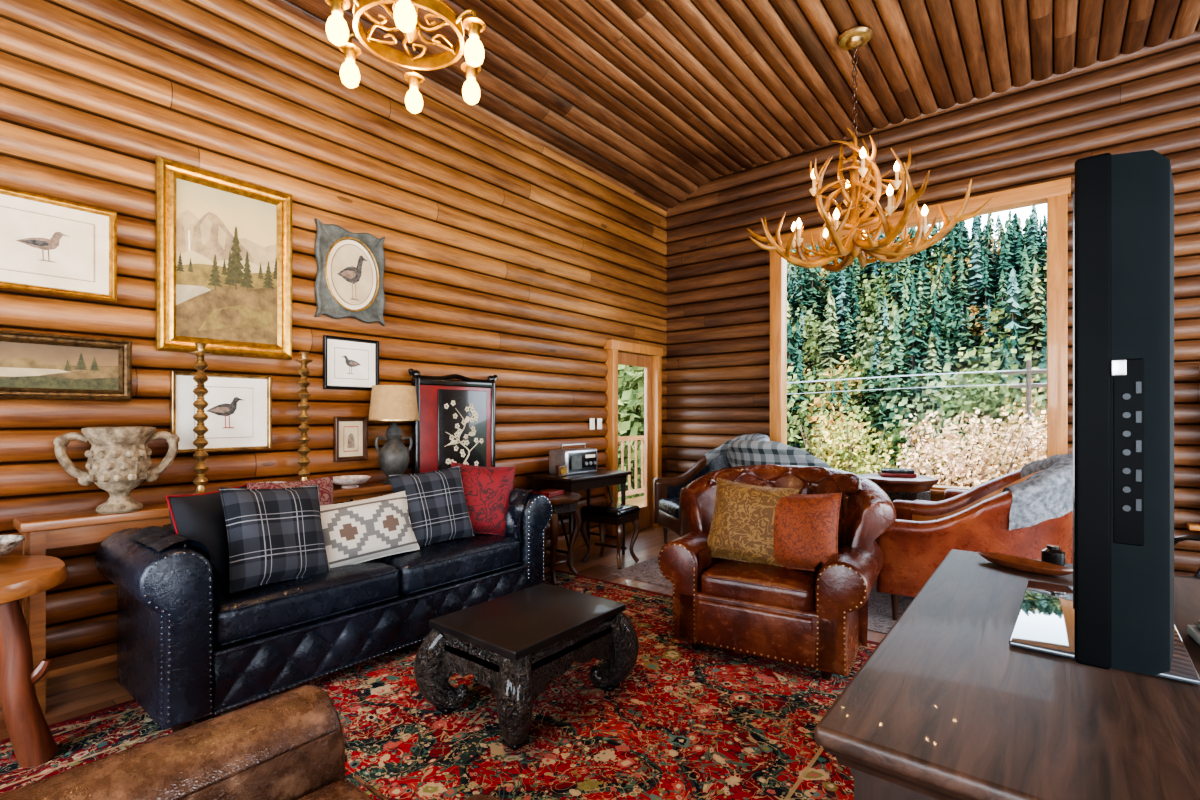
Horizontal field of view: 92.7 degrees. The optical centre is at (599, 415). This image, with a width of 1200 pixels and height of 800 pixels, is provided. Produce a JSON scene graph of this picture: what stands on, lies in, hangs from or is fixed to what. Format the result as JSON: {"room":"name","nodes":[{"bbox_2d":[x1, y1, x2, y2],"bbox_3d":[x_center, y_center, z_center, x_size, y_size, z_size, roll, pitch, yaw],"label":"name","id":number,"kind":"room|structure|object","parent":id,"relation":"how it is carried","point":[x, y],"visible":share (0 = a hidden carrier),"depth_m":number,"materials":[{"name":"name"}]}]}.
{"room":"cabin living room","nodes":[
{"label":"cabin living room","id":0,"kind":"room"},
{"bbox_2d":[0,0,666,658],"bbox_3d":[-1.847,-0.600,3.633,0.048,3.800,8.600,0,0,38],"label":"wall","id":1,"kind":"structure","parent":0,"point":[507,257],"depth_m":3.59,"materials":[{"name":"brown wood"}]},
{"bbox_2d":[0,186,116,301],"bbox_3d":[-2.597,-0.794,2.620,0.030,0.448,0.600,0,0,38],"label":"print","id":2,"kind":"object","parent":1,"relation":"attached to","point":[48,245],"visible":1,"depth_m":2.69,"materials":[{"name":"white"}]},
{"bbox_2d":[0,330,131,400],"bbox_3d":[-2.599,-0.230,2.606,0.045,0.304,0.736,0,0,38],"label":"landscape painting","id":3,"kind":"object","parent":1,"relation":"attached to","point":[33,365],"visible":1,"depth_m":2.69},
{"bbox_2d":[170,371,271,452],"bbox_3d":[-2.120,-0.020,3.227,0.025,0.440,0.496,0,0,38],"label":"print","id":4,"kind":"object","parent":1,"relation":"attached to","point":[239,409],"visible":0.92,"depth_m":3.23,"materials":[{"name":"white paper"}]},
{"bbox_2d":[156,156,291,359],"bbox_3d":[-2.095,-0.849,3.238,0.050,1.008,0.673,0,0,38],"label":"landscape painting","id":5,"kind":"object","parent":1,"relation":"attached to","point":[224,243],"visible":1,"depth_m":3.21,"materials":[{"name":"paint"}]},
{"bbox_2d":[0,531,604,708],"bbox_3d":[-2.222,1.250,3.101,0.025,0.100,7.300,0,0,38],"label":"baseboard","id":6,"kind":"structure","parent":1,"relation":"attached to","point":[73,680],"depth_m":2.77,"materials":[{"name":"brown wood"}]},
{"bbox_2d":[314,218,384,325],"bbox_3d":[-1.650,-0.940,3.809,0.037,0.624,0.480,0,0,38],"label":"picture","id":7,"kind":"object","parent":1,"relation":"attached to","point":[350,266],"visible":1,"depth_m":3.79,"materials":[{"name":"grey paint"}]},
{"bbox_2d":[334,417,366,461],"bbox_3d":[-1.657,0.152,3.811,0.025,0.295,0.225,0,0,38],"label":"framed photo","id":8,"kind":"object","parent":1,"relation":"attached to","point":[350,433],"visible":1,"depth_m":3.81,"materials":[{"name":"brown wood"}]},
{"bbox_2d":[323,335,378,390],"bbox_3d":[-1.652,-0.347,3.817,0.025,0.345,0.380,0,0,38],"label":"sketch","id":9,"kind":"object","parent":1,"relation":"attached to","point":[348,363],"visible":0.92,"depth_m":3.81,"materials":[{"name":"white paper"}]},
{"bbox_2d":[590,418,601,429],"bbox_3d":[-0.038,0.080,5.849,0.022,0.115,0.195,0,0,38],"label":"light switch","id":10,"kind":"object","parent":1,"relation":"attached to","point":[592,420],"visible":1,"depth_m":5.83,"materials":[{"name":"white plastic"}]},
{"bbox_2d":[604,339,662,539],"bbox_3d":[0.377,0.250,6.400,0.145,2.100,1.000,0,0,38],"label":"door frame","id":11,"kind":"structure","parent":1,"relation":"attached to","point":[613,347],"depth_m":6.11,"materials":[{"name":"brown wood"}]},
{"bbox_2d":[618,352,651,533],"bbox_3d":[0.379,0.300,6.399,0.109,1.990,0.770,0,0,38],"label":"door","id":12,"kind":"structure","parent":1,"relation":"in","point":[645,513],"depth_m":6.64,"materials":[{"name":"brown wood"}]},
{"bbox_2d":[0,526,885,739],"bbox_3d":[1.040,1.350,1.313,7.600,0.100,8.850,0,0,38],"label":"floor","id":13,"kind":"structure","parent":0,"point":[73,703],"depth_m":4.39,"materials":[{"name":"brown wood"}]},
{"bbox_2d":[13,482,393,713],"bbox_3d":[-1.963,0.879,3.247,0.215,0.842,1.900,0,0,38],"label":"console table","id":14,"kind":"object","parent":13,"relation":"on","point":[42,532],"visible":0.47,"depth_m":2.60,"materials":[{"name":"brown wood"}]},
{"bbox_2d":[53,426,178,513],"bbox_3d":[-2.306,0.255,2.747,0.274,0.405,0.400,0,0,20],"label":"stone urn","id":15,"kind":"object","parent":14,"relation":"on","point":[119,460],"visible":1,"depth_m":2.67,"materials":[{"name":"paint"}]},
{"bbox_2d":[190,342,210,493],"bbox_3d":[-2.103,0.036,3.013,0.152,0.844,0.152,0,0,38],"label":"brass candlestick","id":16,"kind":"object","parent":14,"relation":"on","point":[200,365],"visible":0.97,"depth_m":3.00,"materials":[{"name":"gold metal"}]},
{"bbox_2d":[295,351,312,480],"bbox_3d":[-1.774,0.036,3.429,0.152,0.844,0.152,0,0,38],"label":"brass candlestick","id":17,"kind":"object","parent":14,"relation":"on","point":[303,371],"visible":0.94,"depth_m":3.41,"materials":[{"name":"gold metal"}]},
{"bbox_2d":[333,475,370,487],"bbox_3d":[-1.603,0.425,3.669,0.250,0.065,0.250,0,0,38],"label":"ceramic bowl","id":18,"kind":"object","parent":14,"relation":"on","point":[349,481],"visible":0.94,"depth_m":3.62,"materials":[{"name":"white ceramic"}]},
{"bbox_2d":[368,385,418,484],"bbox_3d":[-1.395,0.128,3.875,0.326,0.660,0.326,0,0,-22],"label":"table lamp","id":19,"kind":"object","parent":14,"relation":"on","point":[393,403],"visible":0.91,"depth_m":3.79,"materials":[{"name":"stone"}]},
{"bbox_2d":[0,569,878,799],"bbox_3d":[-0.426,1.294,2.328,3.000,0.012,3.950,0,0,38],"label":"rug","id":20,"kind":"object","parent":13,"relation":"on","point":[686,723],"visible":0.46,"depth_m":2.31,"materials":[{"name":"red carpet"}]},
{"bbox_2d":[0,555,67,767],"bbox_3d":[-2.377,0.943,2.023,0.723,0.729,0.718,0,0,38],"label":"side table","id":21,"kind":"object","parent":20,"relation":"on","point":[33,743],"visible":0.99,"depth_m":2.10,"materials":[{"name":"brown wood"}]},
{"bbox_2d":[0,535,25,555],"bbox_3d":[-2.418,0.532,2.197,0.300,0.090,0.300,0,0,38],"label":"patterned bowl","id":22,"kind":"object","parent":21,"relation":"on","point":[8,543],"visible":1,"depth_m":2.26,"materials":[{"name":"white ceramic"}]},
{"bbox_2d":[0,685,501,799],"bbox_3d":[-0.790,0.838,0.790,1.011,0.900,1.185,0,0,38],"label":"chair","id":23,"kind":"object","parent":20,"relation":"on","point":[289,745],"visible":1,"depth_m":1.22,"materials":[{"name":"brown leather"}]},
{"bbox_2d":[95,488,551,731],"bbox_3d":[-1.309,0.889,3.258,0.750,0.797,2.270,0,0,38],"label":"sofa","id":24,"kind":"object","parent":20,"relation":"on","point":[189,648],"visible":0.6,"depth_m":2.57,"materials":[{"name":"black leather"}]},
{"bbox_2d":[165,484,246,581],"bbox_3d":[-1.799,0.565,2.703,0.201,0.434,0.447,0,0,10],"label":"throw pillow","id":25,"kind":"object","parent":24,"relation":"on","point":[197,517],"visible":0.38,"depth_m":2.58,"materials":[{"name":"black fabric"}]},
{"bbox_2d":[219,484,330,593],"bbox_3d":[-1.542,0.565,2.740,0.228,0.480,0.517,0,0,28],"label":"plaid pillow","id":26,"kind":"object","parent":24,"relation":"on","point":[274,535],"visible":0.98,"depth_m":2.66,"materials":[{"name":"fabric"}]},
{"bbox_2d":[247,476,332,505],"bbox_3d":[-1.600,0.545,3.003,0.167,0.418,0.428,0,0,41],"label":"throw pillow","id":27,"kind":"object","parent":24,"relation":"on","point":[325,484],"visible":0.16,"depth_m":3.07,"materials":[{"name":"red fabric"}]},
{"bbox_2d":[320,491,419,567],"bbox_3d":[-1.288,0.625,3.139,0.195,0.367,0.604,0,0,41],"label":"lumbar pillow","id":28,"kind":"object","parent":24,"relation":"on","point":[354,532],"visible":0.83,"depth_m":3.09,"materials":[{"name":"white fabric"}]},
{"bbox_2d":[389,466,474,546],"bbox_3d":[-1.028,0.560,3.533,0.516,0.469,0.223,0,0,-43],"label":"plaid pillow","id":29,"kind":"object","parent":24,"relation":"on","point":[436,502],"visible":0.85,"depth_m":3.48,"materials":[{"name":"fabric"}]},
{"bbox_2d":[451,462,515,535],"bbox_3d":[-0.792,0.560,3.832,0.491,0.506,0.202,0,0,-24],"label":"throw pillow","id":30,"kind":"object","parent":24,"relation":"on","point":[487,490],"visible":0.62,"depth_m":3.79,"materials":[{"name":"red fabric"}]},
{"bbox_2d":[414,583,638,750],"bbox_3d":[-0.313,1.091,2.615,0.672,0.395,0.842,0,0,38],"label":"coffee table","id":31,"kind":"object","parent":20,"relation":"on","point":[515,644],"visible":1,"depth_m":2.45,"materials":[{"name":"black wood"}]},
{"bbox_2d":[530,489,581,585],"bbox_3d":[-0.408,0.933,4.508,0.508,0.688,0.508,0,0,6],"label":"side table","id":32,"kind":"object","parent":20,"relation":"on","point":[563,502],"visible":0.59,"depth_m":4.39,"materials":[{"name":"brown wood"}]},
{"bbox_2d":[658,464,896,679],"bbox_3d":[1.031,0.801,3.328,1.235,0.973,1.020,0,0,31],"label":"leather armchair","id":33,"kind":"object","parent":20,"relation":"on","point":[817,619],"visible":0.86,"depth_m":3.00,"materials":[{"name":"brown leather"}]},
{"bbox_2d":[707,478,798,566],"bbox_3d":[0.850,0.605,3.230,0.511,0.478,0.231,0,0,23],"label":"damask pillow","id":34,"kind":"object","parent":33,"relation":"on","point":[742,525],"visible":0.73,"depth_m":3.18,"materials":[{"name":"gold fabric"}]},
{"bbox_2d":[774,493,841,570],"bbox_3d":[1.074,0.620,3.078,0.448,0.435,0.208,0,0,38],"label":"damask pillow","id":35,"kind":"object","parent":33,"relation":"on","point":[805,526],"visible":0.8,"depth_m":3.00,"materials":[{"name":"orange fabric"}]},
{"bbox_2d":[408,368,496,473],"bbox_3d":[-1.103,0.480,4.396,0.070,1.641,0.827,0,0,38],"label":"artwork","id":36,"kind":"object","parent":13,"relation":"on","point":[456,423],"visible":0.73,"depth_m":4.34},
{"bbox_2d":[526,469,631,571],"bbox_3d":[-0.175,0.910,5.205,0.540,0.780,0.860,0,0,38],"label":"writing desk","id":37,"kind":"object","parent":13,"relation":"on","point":[602,477],"visible":0.7,"depth_m":5.00,"materials":[{"name":"brown wood"}]},
{"bbox_2d":[556,465,566,476],"bbox_3d":[-0.329,0.470,4.892,0.057,0.100,0.100,0,0,38],"label":"drinking glass","id":38,"kind":"object","parent":37,"relation":"on","point":[561,470],"visible":1,"depth_m":4.86,"materials":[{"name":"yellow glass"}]},
{"bbox_2d":[549,443,596,474],"bbox_3d":[-0.233,0.387,5.199,0.236,0.267,0.440,0,0,38],"label":"radio","id":39,"kind":"object","parent":37,"relation":"on","point":[577,460],"visible":0.95,"depth_m":5.08,"materials":[{"name":"silver metal"}]},
{"bbox_2d":[580,502,639,568],"bbox_3d":[0.091,1.042,5.057,0.432,0.514,0.357,0,0,33],"label":"wooden stool","id":40,"kind":"object","parent":13,"relation":"on","point":[617,514],"visible":1,"depth_m":4.98,"materials":[{"name":"black paint"}]},
{"bbox_2d":[610,557,913,633],"bbox_3d":[1.682,1.295,4.537,2.700,0.010,1.750,0,0,38],"label":"area rug","id":41,"kind":"object","parent":13,"relation":"on","point":[880,620],"visible":0.22,"depth_m":4.07,"materials":[{"name":"grey carpet"}]},
{"bbox_2d":[653,434,769,543],"bbox_3d":[1.137,0.733,5.612,1.023,1.114,0.951,0,0,-12],"label":"chair","id":42,"kind":"object","parent":41,"relation":"on","point":[669,513],"visible":0.41,"depth_m":5.87,"materials":[{"name":"brown wood"}]},
{"bbox_2d":[727,440,830,467],"bbox_3d":[1.555,0.738,4.734,1.022,1.105,0.944,0,0,-40],"label":"blanket","id":43,"kind":"object","parent":42,"relation":"on","point":[740,452],"visible":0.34,"depth_m":4.34,"materials":[{"name":"grey fabric"}]},
{"bbox_2d":[860,468,938,501],"bbox_3d":[2.474,0.866,4.764,0.554,0.849,0.554,0,0,-29],"label":"table","id":44,"kind":"object","parent":41,"relation":"on","point":[898,483],"visible":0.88,"depth_m":4.57,"materials":[{"name":"red wood"}]},
{"bbox_2d":[876,453,1072,619],"bbox_3d":[2.426,0.756,3.629,1.116,1.068,1.043,0,0,32],"label":"sofa","id":45,"kind":"object","parent":41,"relation":"on","point":[1025,510],"visible":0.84,"depth_m":3.28,"materials":[{"name":"leather"}]},
{"bbox_2d":[914,488,1072,563],"bbox_3d":[3.067,0.765,4.255,1.103,1.049,1.043,0,0,44],"label":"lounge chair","id":46,"kind":"object","parent":41,"relation":"on","point":[949,493],"visible":0.02,"depth_m":4.87,"materials":[{"name":"leather"}]},
{"bbox_2d":[814,549,1199,799],"bbox_3d":[1.233,0.919,1.447,0.805,0.738,1.740,0,0,38],"label":"sideboard","id":47,"kind":"object","parent":13,"relation":"on","point":[943,707],"visible":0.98,"depth_m":1.06,"materials":[{"name":"brown wood"}]},
{"bbox_2d":[976,551,1072,575],"bbox_3d":[1.517,0.534,2.051,0.110,0.030,0.320,0,0,-27],"label":"wooden dish","id":48,"kind":"object","parent":47,"relation":"on","point":[1014,562],"visible":0.98,"depth_m":2.04,"materials":[{"name":"red wood"}]},
{"bbox_2d":[1041,545,1065,565],"bbox_3d":[1.671,0.514,2.108,0.070,0.070,0.070,0,0,38],"label":"candle jar","id":49,"kind":"object","parent":47,"relation":"on","point":[1053,554],"visible":0.85,"depth_m":2.09,"materials":[{"name":"black glass"}]},
{"bbox_2d":[1009,150,1199,684],"bbox_3d":[1.323,0.044,1.530,0.320,1.010,1.380,0,0,40],"label":"television","id":50,"kind":"object","parent":47,"relation":"on","point":[1117,613],"visible":1,"depth_m":0.99,"materials":[{"name":"plastic"}]},
{"bbox_2d":[1187,621,1199,644],"bbox_3d":[1.489,0.530,1.308,0.160,0.038,0.220,0,0,32],"label":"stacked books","id":51,"kind":"object","parent":47,"relation":"on","point":[1193,631],"visible":1,"depth_m":1.41,"materials":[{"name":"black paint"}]},
{"bbox_2d":[1174,535,1199,579],"bbox_3d":[2.963,0.777,2.741,0.544,1.029,0.475,0,0,-22],"label":"bentwood chair","id":52,"kind":"object","parent":13,"relation":"on","point":[1184,537],"visible":0.13,"depth_m":2.67,"materials":[{"name":"black paint"}]},
{"bbox_2d":[268,0,1199,210],"bbox_3d":[1.025,-2.652,1.325,7.440,0.388,8.750,0,0,38],"label":"ceiling","id":53,"kind":"structure","parent":0,"point":[658,100],"depth_m":4.42,"materials":[{"name":"brown wood"}]},
{"bbox_2d":[325,0,485,89],"bbox_3d":[-0.727,-2.023,2.190,0.574,1.442,0.619,0,0,38],"label":"ring chandelier","id":54,"kind":"object","parent":53,"relation":"hanging from","point":[409,18],"visible":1,"depth_m":2.19,"materials":[{"name":"gold metal"}]},
{"bbox_2d":[747,26,993,271],"bbox_3d":[1.857,-1.914,4.103,1.377,1.678,1.494,0,0,-36],"label":"antler chandelier","id":55,"kind":"object","parent":53,"relation":"hanging from","point":[884,250],"visible":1,"depth_m":4.07,"materials":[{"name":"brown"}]},
{"bbox_2d":[666,29,1199,576],"bbox_3d":[3.660,-0.800,4.722,7.330,4.200,0.048,0,0,38],"label":"wall","id":56,"kind":"structure","parent":0,"point":[1148,98],"depth_m":5.13,"materials":[{"name":"brown wood"}]},
{"bbox_2d":[768,177,1070,500],"bbox_3d":[2.794,-0.565,5.352,2.670,2.659,0.200,0,0,38],"label":"window","id":57,"kind":"structure","parent":56,"relation":"in","point":[1055,193],"depth_m":4.75,"materials":[{"name":"brown wood"}]},
{"bbox_2d":[1185,366,1199,534],"bbox_3d":[4.706,0.250,3.837,1.090,1.230,0.200,0,0,38],"label":"window","id":58,"kind":"structure","parent":56,"relation":"in","point":[1191,526],"depth_m":4.10,"materials":[{"name":"brown wood"}]},
{"label":"outside","id":59,"kind":"structure","parent":0,"visible":0},
{"bbox_3d":[-3.918,3.110,3.106,130.000,0.020,60.000,0,0,38],"label":"ground","id":60,"kind":"structure","parent":59,"visible":0},
{"bbox_2d":[618,228,1046,500],"bbox_3d":[17.991,-10.092,42.341,50.540,28.242,72.503,0,0,38],"label":"autumn trees","id":61,"kind":"object","parent":60,"relation":"on","point":[630,398],"visible":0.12,"depth_m":28.82,"materials":[{"name":"green plant"}]},
{"bbox_2d":[787,360,1046,458],"bbox_3d":[11.995,0.633,16.049,57.137,4.934,1.122,0,0,36],"label":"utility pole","id":62,"kind":"object","parent":60,"relation":"on","point":[1029,371],"visible":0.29,"depth_m":16.54,"materials":[{"name":"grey wood"}]},
{"bbox_2d":[800,397,1046,487],"bbox_3d":[6.850,1.622,12.674,6.706,4.042,13.106,0,0,-34],"label":"bushes","id":63,"kind":"object","parent":60,"relation":"on","point":[976,461],"visible":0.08,"depth_m":12.02,"materials":[{"name":"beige plant"}]},
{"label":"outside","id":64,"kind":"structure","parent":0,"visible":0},
{"bbox_2d":[618,435,643,506],"bbox_3d":[0.541,0.873,8.088,1.500,1.115,5.650,0,0,38],"label":"deck railing","id":65,"kind":"object","parent":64,"point":[639,501],"visible":0.14,"depth_m":8.95,"materials":[{"name":"brown wood"}]},
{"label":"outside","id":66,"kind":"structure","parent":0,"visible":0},
{"bbox_2d":[630,301,1033,483],"bbox_3d":[43.274,-12.825,65.868,176.000,31.850,105.000,0,0,38],"label":"hillside","id":67,"kind":"structure","parent":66,"point":[955,367],"depth_m":34.37,"materials":[{"name":"green plant"}]},
{"bbox_2d":[787,205,1046,456],"bbox_3d":[23.371,-12.687,56.510,61.602,31.416,56.872,0,0,38],"label":"conifer forest","id":68,"kind":"object","parent":67,"relation":"on","point":[1016,273],"visible":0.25,"depth_m":35.79,"materials":[{"name":"green plant"}]}
]}

